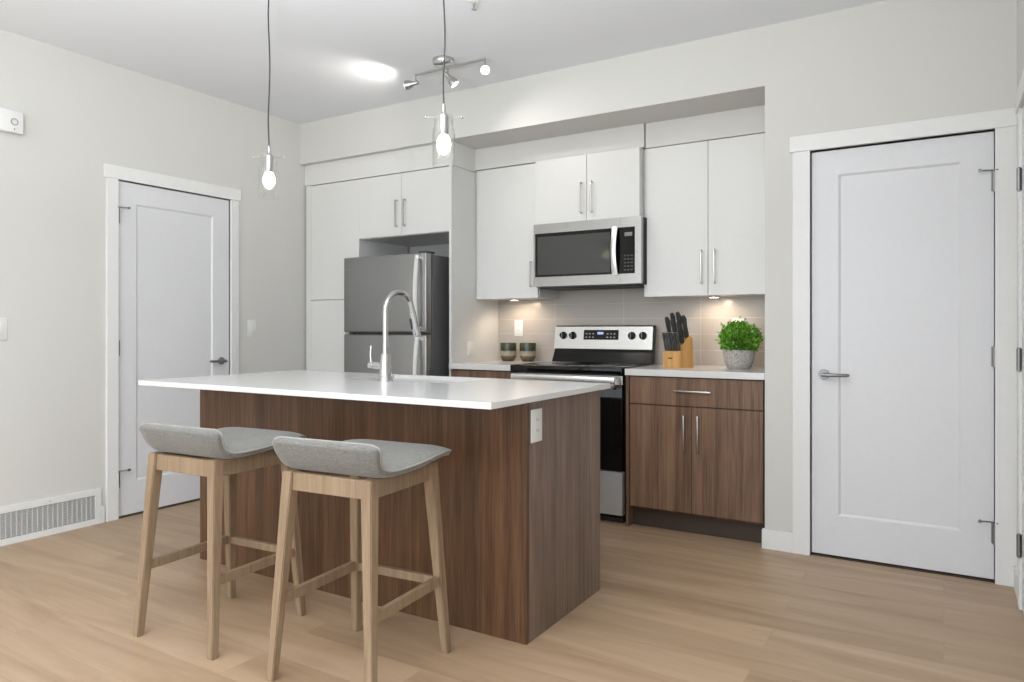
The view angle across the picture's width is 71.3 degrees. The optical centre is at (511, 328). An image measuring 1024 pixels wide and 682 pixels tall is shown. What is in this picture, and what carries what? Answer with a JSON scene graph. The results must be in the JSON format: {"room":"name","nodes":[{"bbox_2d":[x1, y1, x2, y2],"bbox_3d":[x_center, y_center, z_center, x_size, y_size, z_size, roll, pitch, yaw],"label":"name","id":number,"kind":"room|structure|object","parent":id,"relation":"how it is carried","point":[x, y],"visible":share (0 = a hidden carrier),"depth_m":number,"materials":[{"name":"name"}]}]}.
{"room":"kitchen","nodes":[
{"label":"kitchen","id":0,"kind":"room"},
{"bbox_2d":[0,29,305,521],"bbox_3d":[-3.201,-0.218,3.053,0.120,2.728,7.350,0,0,31],"label":"wall","id":1,"kind":"structure","parent":0,"point":[81,113],"depth_m":4.14,"materials":[{"name":"paint"}]},
{"bbox_2d":[0,318,6,339],"bbox_3d":[-2.699,0.001,3.758,0.010,0.118,0.072,0,0,31],"label":"light switch","id":2,"kind":"object","parent":1,"relation":"attached to","point":[3,321],"visible":1,"depth_m":3.77,"materials":[{"name":"white plastic"}]},
{"bbox_2d":[0,107,22,134],"bbox_3d":[-2.663,-1.099,3.783,0.045,0.118,0.117,0,0,31],"label":"door chime","id":3,"kind":"object","parent":1,"relation":"attached to","point":[11,121],"visible":1,"depth_m":3.77,"materials":[{"name":"white plastic"}]},
{"bbox_2d":[0,488,100,546],"bbox_3d":[-2.642,1.043,3.845,0.016,0.205,0.845,0,0,31],"label":"air vent","id":4,"kind":"object","parent":1,"relation":"in","point":[20,522],"visible":1,"depth_m":3.96,"materials":[{"name":"metal"}]},
{"bbox_2d":[101,506,104,522],"bbox_3d":[-2.419,1.097,4.216,0.013,0.098,0.020,0,0,31],"label":"baseboard","id":5,"kind":"structure","parent":1,"relation":"attached to","point":[102,507],"depth_m":4.21,"materials":[{"name":"paint"}]},
{"bbox_2d":[119,498,199,518],"bbox_3d":[-2.213,1.141,4.662,0.104,0.010,0.791,0,0,31],"label":"trim","id":6,"kind":"structure","parent":1,"relation":"attached to","point":[193,500],"depth_m":4.56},
{"bbox_2d":[103,163,240,521],"bbox_3d":[-2.216,0.083,4.660,0.141,2.125,0.955,0,0,31],"label":"trim","id":7,"kind":"structure","parent":1,"relation":"attached to","point":[113,174],"depth_m":4.28,"materials":[{"name":"paint"}]},
{"bbox_2d":[118,181,228,515],"bbox_3d":[-2.172,0.120,4.627,0.096,2.027,0.801,0,0,31],"label":"door","id":8,"kind":"structure","parent":1,"relation":"in","point":[174,245],"depth_m":4.58,"materials":[{"name":"paint"}]},
{"bbox_2d":[247,320,255,335],"bbox_3d":[-1.869,-0.004,5.128,0.010,0.118,0.072,0,0,31],"label":"light switch","id":9,"kind":"object","parent":1,"relation":"attached to","point":[251,324],"visible":1,"depth_m":5.12,"materials":[{"name":"white plastic"}]},
{"bbox_2d":[0,0,884,123],"bbox_3d":[-1.209,-1.633,1.847,4.837,0.100,7.410,0,0,31],"label":"ceiling","id":10,"kind":"structure","parent":0,"point":[329,58],"depth_m":3.86,"materials":[{"name":"paint"}]},
{"bbox_2d":[253,0,284,188],"bbox_3d":[-1.113,-1.091,3.268,0.120,0.984,0.120,0,0,42],"label":"pendant light","id":11,"kind":"object","parent":10,"relation":"hanging from","point":[268,177],"visible":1,"depth_m":3.26,"materials":[{"name":"clear glass"}]},
{"bbox_2d":[265,146,272,171],"bbox_3d":[-1.113,-0.777,3.268,0.037,0.122,0.037,0,0,31],"label":"socket","id":12,"kind":"object","parent":11,"relation":"attached to","point":[268,157],"depth_m":3.25,"materials":[{"name":"silver metal"}]},
{"bbox_2d":[424,0,462,154],"bbox_3d":[-0.263,-1.106,2.754,0.120,0.953,0.120,0,0,42],"label":"pendant light","id":13,"kind":"object","parent":10,"relation":"hanging from","point":[443,141],"visible":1,"depth_m":2.74,"materials":[{"name":"clear glass"}]},
{"bbox_2d":[439,103,448,134],"bbox_3d":[-0.263,-0.808,2.754,0.037,0.122,0.037,0,0,31],"label":"socket","id":14,"kind":"object","parent":13,"relation":"attached to","point":[443,117],"depth_m":2.74,"materials":[{"name":"silver metal"}]},
{"bbox_2d":[404,55,489,89],"bbox_3d":[-0.374,-1.499,4.177,0.626,0.168,0.130,0,0,31],"label":"track light","id":15,"kind":"object","parent":10,"relation":"attached to","point":[437,61],"visible":0.96,"depth_m":4.16,"materials":[{"name":"silver metal"}]},
{"bbox_2d":[468,0,479,10],"bbox_3d":[-0.183,-1.563,3.454,0.060,0.038,0.060,0,0,31],"label":"sprinkler","id":16,"kind":"object","parent":10,"relation":"attached to","point":[471,2],"visible":1,"depth_m":3.45,"materials":[{"name":"white plastic"}]},
{"bbox_2d":[0,500,1023,681],"bbox_3d":[-1.209,1.196,1.847,4.837,0.100,7.410,0,0,31],"label":"floor","id":17,"kind":"structure","parent":0,"point":[669,605],"depth_m":2.75,"materials":[{"name":"brown wood"}]},
{"bbox_2d":[133,422,306,659],"bbox_3d":[-1.115,0.748,2.767,0.463,0.794,0.467,0,0,28],"label":"bar stool","id":18,"kind":"object","parent":17,"relation":"on","point":[185,449],"visible":0.81,"depth_m":2.65,"materials":[{"name":"brown wood"}]},
{"bbox_2d":[306,179,407,371],"bbox_3d":[-1.220,0.019,5.647,0.555,2.252,0.560,0,0,31],"label":"pantry cabinet","id":19,"kind":"object","parent":17,"relation":"on","point":[332,210],"visible":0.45,"depth_m":5.43,"materials":[{"name":"white wood"}]},
{"bbox_2d":[266,436,451,681],"bbox_3d":[-0.505,0.748,2.435,0.463,0.794,0.467,0,0,27],"label":"bar stool","id":20,"kind":"object","parent":17,"relation":"on","point":[319,466],"visible":1,"depth_m":2.32,"materials":[{"name":"brown wood"}]},
{"bbox_2d":[344,251,448,375],"bbox_3d":[-0.710,0.315,5.167,0.740,1.662,0.774,0,0,31],"label":"refrigerator","id":21,"kind":"object","parent":17,"relation":"on","point":[424,276],"visible":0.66,"depth_m":4.85,"materials":[{"name":"metal"}]},
{"bbox_2d":[200,379,599,644],"bbox_3d":[-0.584,0.703,3.347,1.880,0.886,0.647,0,0,31],"label":"kitchen island","id":22,"kind":"object","parent":17,"relation":"on","point":[521,517],"visible":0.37,"depth_m":2.84,"materials":[{"name":"brown wood"}]},
{"bbox_2d":[138,370,610,409],"bbox_3d":[-0.647,0.248,3.200,1.936,0.022,0.963,0,0,31],"label":"island countertop","id":23,"kind":"structure","parent":22,"relation":"on","point":[468,392],"depth_m":2.94,"materials":[{"name":"white stone"}]},
{"bbox_2d":[367,290,420,381],"bbox_3d":[-0.548,0.027,3.351,0.130,0.421,0.278,0,0,31],"label":"kitchen faucet","id":24,"kind":"object","parent":23,"relation":"on","point":[384,366],"visible":1,"depth_m":3.24,"materials":[{"name":"silver metal"}]},
{"bbox_2d":[531,408,541,442],"bbox_3d":[0.091,0.357,2.640,0.008,0.122,0.080,0,0,31],"label":"wall outlet","id":25,"kind":"object","parent":22,"relation":"attached to","point":[536,414],"visible":1,"depth_m":2.63,"materials":[{"name":"white plastic"}]},
{"bbox_2d":[535,427,539,434],"bbox_3d":[0.094,0.378,2.639,0.003,0.028,0.032,0,0,31],"label":"socket","id":26,"kind":"object","parent":25,"relation":"attached to","point":[537,429],"depth_m":2.64,"materials":[{"name":"plastic"}]},
{"bbox_2d":[535,416,539,423],"bbox_3d":[0.094,0.338,2.639,0.003,0.028,0.032,0,0,31],"label":"socket","id":27,"kind":"object","parent":25,"relation":"attached to","point":[537,418],"depth_m":2.64,"materials":[{"name":"plastic"}]},
{"bbox_2d":[449,165,497,375],"bbox_3d":[-0.261,0.019,5.077,0.020,2.252,0.602,0,0,31],"label":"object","id":28,"kind":"object","parent":17,"relation":"on","point":[471,319],"visible":0.36,"depth_m":4.96,"materials":[{"name":"white wood"}]},
{"bbox_2d":[467,342,473,355],"bbox_3d":[-0.290,0.140,5.001,0.010,0.100,0.072,0,0,31],"label":"light switch","id":29,"kind":"object","parent":28,"relation":"attached to","point":[470,345],"visible":1,"depth_m":4.99,"materials":[{"name":"white plastic"}]},
{"bbox_2d":[451,369,512,378],"bbox_3d":[-0.049,0.708,4.935,0.489,0.876,0.605,0,0,31],"label":"base cabinet","id":30,"kind":"object","parent":17,"relation":"on","point":[454,372],"visible":0.12,"depth_m":4.68,"materials":[{"name":"brown wood"}]},
{"bbox_2d":[449,360,547,370],"bbox_3d":[-0.053,0.250,4.927,0.491,0.037,0.626,0,0,31],"label":"countertop","id":31,"kind":"structure","parent":30,"relation":"on","point":[498,365],"depth_m":4.73,"materials":[{"name":"white stone"}]},
{"bbox_2d":[500,343,515,360],"bbox_3d":[-0.026,0.166,5.118,0.117,0.131,0.117,0,0,31],"label":"ceramic pot","id":32,"kind":"object","parent":31,"relation":"on","point":[507,350],"visible":1,"depth_m":5.07,"materials":[{"name":"ceramic"}]},
{"bbox_2d":[520,343,535,361],"bbox_3d":[0.113,0.166,5.068,0.117,0.131,0.117,0,0,31],"label":"ceramic pot","id":33,"kind":"object","parent":31,"relation":"on","point":[527,350],"visible":1,"depth_m":5.02,"materials":[{"name":"ceramic"}]},
{"bbox_2d":[510,325,655,522],"bbox_3d":[0.458,0.561,4.566,0.754,1.168,0.652,0,0,31],"label":"range","id":34,"kind":"object","parent":17,"relation":"on","point":[615,349],"visible":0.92,"depth_m":4.37,"materials":[{"name":"silver metal"}]},
{"bbox_2d":[510,361,653,375],"bbox_3d":[0.450,0.249,4.553,0.754,0.050,0.542,0,0,31],"label":"cooktop","id":35,"kind":"object","parent":34,"relation":"in","point":[572,368],"depth_m":4.40,"materials":[{"name":"black glass"}]},
{"bbox_2d":[626,375,764,542],"bbox_3d":[1.146,0.708,4.195,0.778,0.876,0.635,0,0,31],"label":"base cabinet","id":36,"kind":"object","parent":17,"relation":"on","point":[695,447],"visible":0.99,"depth_m":3.94,"materials":[{"name":"brown wood"}]},
{"bbox_2d":[625,364,764,379],"bbox_3d":[1.149,0.250,4.200,0.781,0.037,0.626,0,0,31],"label":"countertop","id":37,"kind":"structure","parent":36,"relation":"on","point":[698,371],"depth_m":3.97,"materials":[{"name":"white stone"}]},
{"bbox_2d":[663,336,693,367],"bbox_3d":[1.002,0.136,4.296,0.140,0.191,0.124,0,0,-39],"label":"knife block","id":38,"kind":"object","parent":37,"relation":"on","point":[683,358],"visible":0.79,"depth_m":4.25,"materials":[{"name":"brown wood"}]},
{"bbox_2d":[662,332,666,350],"bbox_3d":[0.921,0.099,4.296,0.057,0.160,0.016,0,0,-41],"label":"steak knife","id":39,"kind":"object","parent":38,"relation":"in","point":[663,334],"visible":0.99,"depth_m":4.29,"materials":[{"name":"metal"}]},
{"bbox_2d":[664,332,669,350],"bbox_3d":[0.935,0.099,4.280,0.057,0.160,0.016,0,0,-37],"label":"steak knife","id":40,"kind":"object","parent":38,"relation":"in","point":[666,336],"visible":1,"depth_m":4.27,"materials":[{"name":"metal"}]},
{"bbox_2d":[665,317,671,343],"bbox_3d":[0.951,0.033,4.308,0.083,0.212,0.032,0,0,-42],"label":"kitchen knife","id":41,"kind":"object","parent":38,"relation":"in","point":[667,321],"visible":0.54,"depth_m":4.29,"materials":[{"name":"plastic"}]},
{"bbox_2d":[667,332,671,350],"bbox_3d":[0.947,0.099,4.265,0.057,0.160,0.016,0,0,-41],"label":"steak knife","id":42,"kind":"object","parent":38,"relation":"in","point":[668,334],"visible":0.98,"depth_m":4.25,"materials":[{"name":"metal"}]},
{"bbox_2d":[670,332,674,350],"bbox_3d":[0.959,0.099,4.250,0.057,0.160,0.016,0,0,-41],"label":"steak knife","id":43,"kind":"object","parent":38,"relation":"in","point":[671,334],"visible":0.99,"depth_m":4.24,"materials":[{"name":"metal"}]},
{"bbox_2d":[670,319,676,341],"bbox_3d":[0.979,0.040,4.277,0.078,0.198,0.032,0,0,-36],"label":"kitchen knife","id":44,"kind":"object","parent":38,"relation":"in","point":[673,323],"visible":0.47,"depth_m":4.26,"materials":[{"name":"plastic"}]},
{"bbox_2d":[670,313,677,331],"bbox_3d":[0.985,0.001,4.320,0.078,0.198,0.032,0,0,-36],"label":"kitchen knife","id":45,"kind":"object","parent":38,"relation":"in","point":[672,316],"visible":0.33,"depth_m":4.30,"materials":[{"name":"plastic"}]},
{"bbox_2d":[672,332,677,350],"bbox_3d":[0.972,0.099,4.233,0.057,0.160,0.016,0,0,-37],"label":"steak knife","id":46,"kind":"object","parent":38,"relation":"in","point":[674,336],"visible":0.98,"depth_m":4.22,"materials":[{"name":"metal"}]},
{"bbox_2d":[675,332,680,350],"bbox_3d":[0.984,0.099,4.218,0.057,0.160,0.016,0,0,-41],"label":"steak knife","id":47,"kind":"object","parent":38,"relation":"in","point":[676,333],"visible":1,"depth_m":4.21,"materials":[{"name":"metal"}]},
{"bbox_2d":[676,321,683,344],"bbox_3d":[1.006,0.044,4.254,0.073,0.179,0.032,0,0,-42],"label":"kitchen knife","id":48,"kind":"object","parent":38,"relation":"in","point":[678,324],"visible":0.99,"depth_m":4.24,"materials":[{"name":"plastic"}]},
{"bbox_2d":[676,312,683,336],"bbox_3d":[1.011,-0.002,4.287,0.080,0.203,0.032,0,0,-42],"label":"kitchen knife","id":49,"kind":"object","parent":38,"relation":"in","point":[678,316],"visible":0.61,"depth_m":4.26,"materials":[{"name":"plastic"}]},
{"bbox_2d":[681,315,688,337],"bbox_3d":[1.037,0.007,4.264,0.073,0.179,0.032,0,0,-42],"label":"kitchen knife","id":50,"kind":"object","parent":38,"relation":"in","point":[683,318],"visible":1,"depth_m":4.25,"materials":[{"name":"plastic"}]},
{"bbox_2d":[715,316,764,368],"bbox_3d":[1.330,0.077,4.159,0.266,0.310,0.269,0,0,28],"label":"potted plant","id":51,"kind":"object","parent":37,"relation":"on","point":[736,355],"visible":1,"depth_m":4.09,"materials":[{"name":"green plant"}]},
{"bbox_2d":[300,26,764,165],"bbox_3d":[0.006,-1.426,4.896,3.459,0.313,0.636,0,0,31],"label":"soffit","id":52,"kind":"structure","parent":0,"point":[726,72],"depth_m":4.36,"materials":[{"name":"paint"}]},
{"bbox_2d":[475,105,764,170],"bbox_3d":[0.694,-1.193,4.665,2.042,0.153,0.318,0,0,31],"label":"trim","id":53,"kind":"structure","parent":52,"relation":"attached to","point":[751,120],"depth_m":4.45,"materials":[{"name":"paint"}]},
{"bbox_2d":[408,244,764,366],"bbox_3d":[0.200,-0.218,5.216,3.459,2.728,0.128,0,0,31],"label":"wall","id":54,"kind":"structure","parent":0,"point":[704,315],"depth_m":4.80,"materials":[{"name":"beige tile"}]},
{"bbox_2d":[359,166,448,246],"bbox_3d":[-0.629,-0.883,5.290,0.826,0.446,0.620,0,0,31],"label":"upper cabinet","id":55,"kind":"object","parent":54,"relation":"attached to","point":[408,209],"visible":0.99,"depth_m":5.07,"materials":[{"name":"white wood"}]},
{"bbox_2d":[305,141,475,186],"bbox_3d":[-0.855,-1.190,5.445,1.417,0.160,0.586,0,0,31],"label":"trim","id":56,"kind":"structure","parent":55,"relation":"on","point":[459,155],"depth_m":5.12,"materials":[{"name":"white wood"}]},
{"bbox_2d":[476,163,558,299],"bbox_3d":[0.030,-0.664,5.050,0.506,0.909,0.332,0,0,31],"label":"upper cabinet","id":57,"kind":"object","parent":54,"relation":"attached to","point":[505,197],"visible":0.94,"depth_m":4.94,"materials":[{"name":"white wood"}]},
{"bbox_2d":[514,320,522,335],"bbox_3d":[0.048,-0.004,5.228,0.072,0.118,0.008,0,0,31],"label":"wall outlet","id":58,"kind":"object","parent":54,"relation":"attached to","point":[518,324],"visible":1,"depth_m":5.23,"materials":[{"name":"white plastic"}]},
{"bbox_2d":[536,147,643,224],"bbox_3d":[0.553,-0.905,4.707,0.736,0.426,0.377,0,0,31],"label":"upper cabinet","id":59,"kind":"object","parent":54,"relation":"attached to","point":[609,184],"visible":0.94,"depth_m":4.55,"materials":[{"name":"white wood"}]},
{"bbox_2d":[533,216,646,290],"bbox_3d":[0.548,-0.478,4.681,0.753,0.423,0.420,0,0,31],"label":"microwave oven","id":60,"kind":"object","parent":59,"relation":"attached to","point":[610,253],"visible":0.98,"depth_m":4.53,"materials":[{"name":"metal"}]},
{"bbox_2d":[647,133,764,297],"bbox_3d":[1.228,-0.654,4.325,0.770,0.914,0.332,0,0,31],"label":"upper cabinet","id":61,"kind":"object","parent":54,"relation":"attached to","point":[706,199],"visible":0.94,"depth_m":4.21,"materials":[{"name":"white wood"}]},
{"bbox_2d":[644,149,654,297],"bbox_3d":[0.904,-0.658,4.553,0.020,0.917,0.277,0,0,31],"label":"trim","id":62,"kind":"structure","parent":61,"relation":"attached to","point":[645,150],"depth_m":4.44,"materials":[{"name":"white wood"}]},
{"bbox_2d":[765,0,1016,577],"bbox_3d":[1.978,-0.218,3.773,1.078,2.728,0.756,0,0,31],"label":"wall","id":63,"kind":"structure","parent":0,"point":[885,62],"depth_m":3.53,"materials":[{"name":"paint"}]},
{"bbox_2d":[762,528,792,552],"bbox_3d":[1.377,1.097,3.699,0.152,0.098,0.033,0,0,31],"label":"baseboard","id":64,"kind":"structure","parent":63,"relation":"attached to","point":[772,540],"depth_m":3.68,"materials":[{"name":"paint"}]},
{"bbox_2d":[789,108,1016,586],"bbox_3d":[1.861,0.083,3.460,0.953,2.125,0.141,0,0,31],"label":"trim","id":65,"kind":"structure","parent":63,"relation":"attached to","point":[1003,122],"depth_m":3.21,"materials":[{"name":"paint"}]},
{"bbox_2d":[811,552,994,582],"bbox_3d":[1.869,1.143,3.458,0.775,0.006,0.096,0,0,31],"label":"threshold","id":66,"kind":"object","parent":63,"relation":"attached to","point":[812,553],"depth_m":3.41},
{"bbox_2d":[812,131,997,578],"bbox_3d":[1.851,0.120,3.410,0.783,2.025,0.096,0,0,31],"label":"door","id":67,"kind":"structure","parent":63,"relation":"in","point":[903,348],"depth_m":3.41,"materials":[{"name":"paint"}]},
{"bbox_2d":[1017,0,1023,88],"bbox_3d":[0.619,-0.218,0.370,0.120,2.728,6.714,0,0,31],"label":"wall","id":68,"kind":"structure","parent":0,"point":[1020,3],"depth_m":3.02,"materials":[{"name":"paint"}]},
{"bbox_2d":[1014,565,1016,596],"bbox_3d":[2.174,1.097,3.068,0.013,0.098,0.220,0,0,31],"label":"baseboard","id":69,"kind":"structure","parent":68,"relation":"attached to","point":[1015,566],"depth_m":3.08,"materials":[{"name":"paint"}]},
{"bbox_2d":[1015,69,1023,609],"bbox_3d":[1.906,0.083,2.517,0.141,2.125,1.028,0,0,31],"label":"trim","id":70,"kind":"structure","parent":68,"relation":"attached to","point":[1019,97],"depth_m":2.91,"materials":[{"name":"paint"}]},
{"bbox_2d":[1016,106,1023,612],"bbox_3d":[1.870,0.122,2.547,0.056,2.023,0.846,0,0,31],"label":"door","id":71,"kind":"structure","parent":68,"relation":"in","point":[1018,170],"depth_m":2.88,"materials":[{"name":"paint"}]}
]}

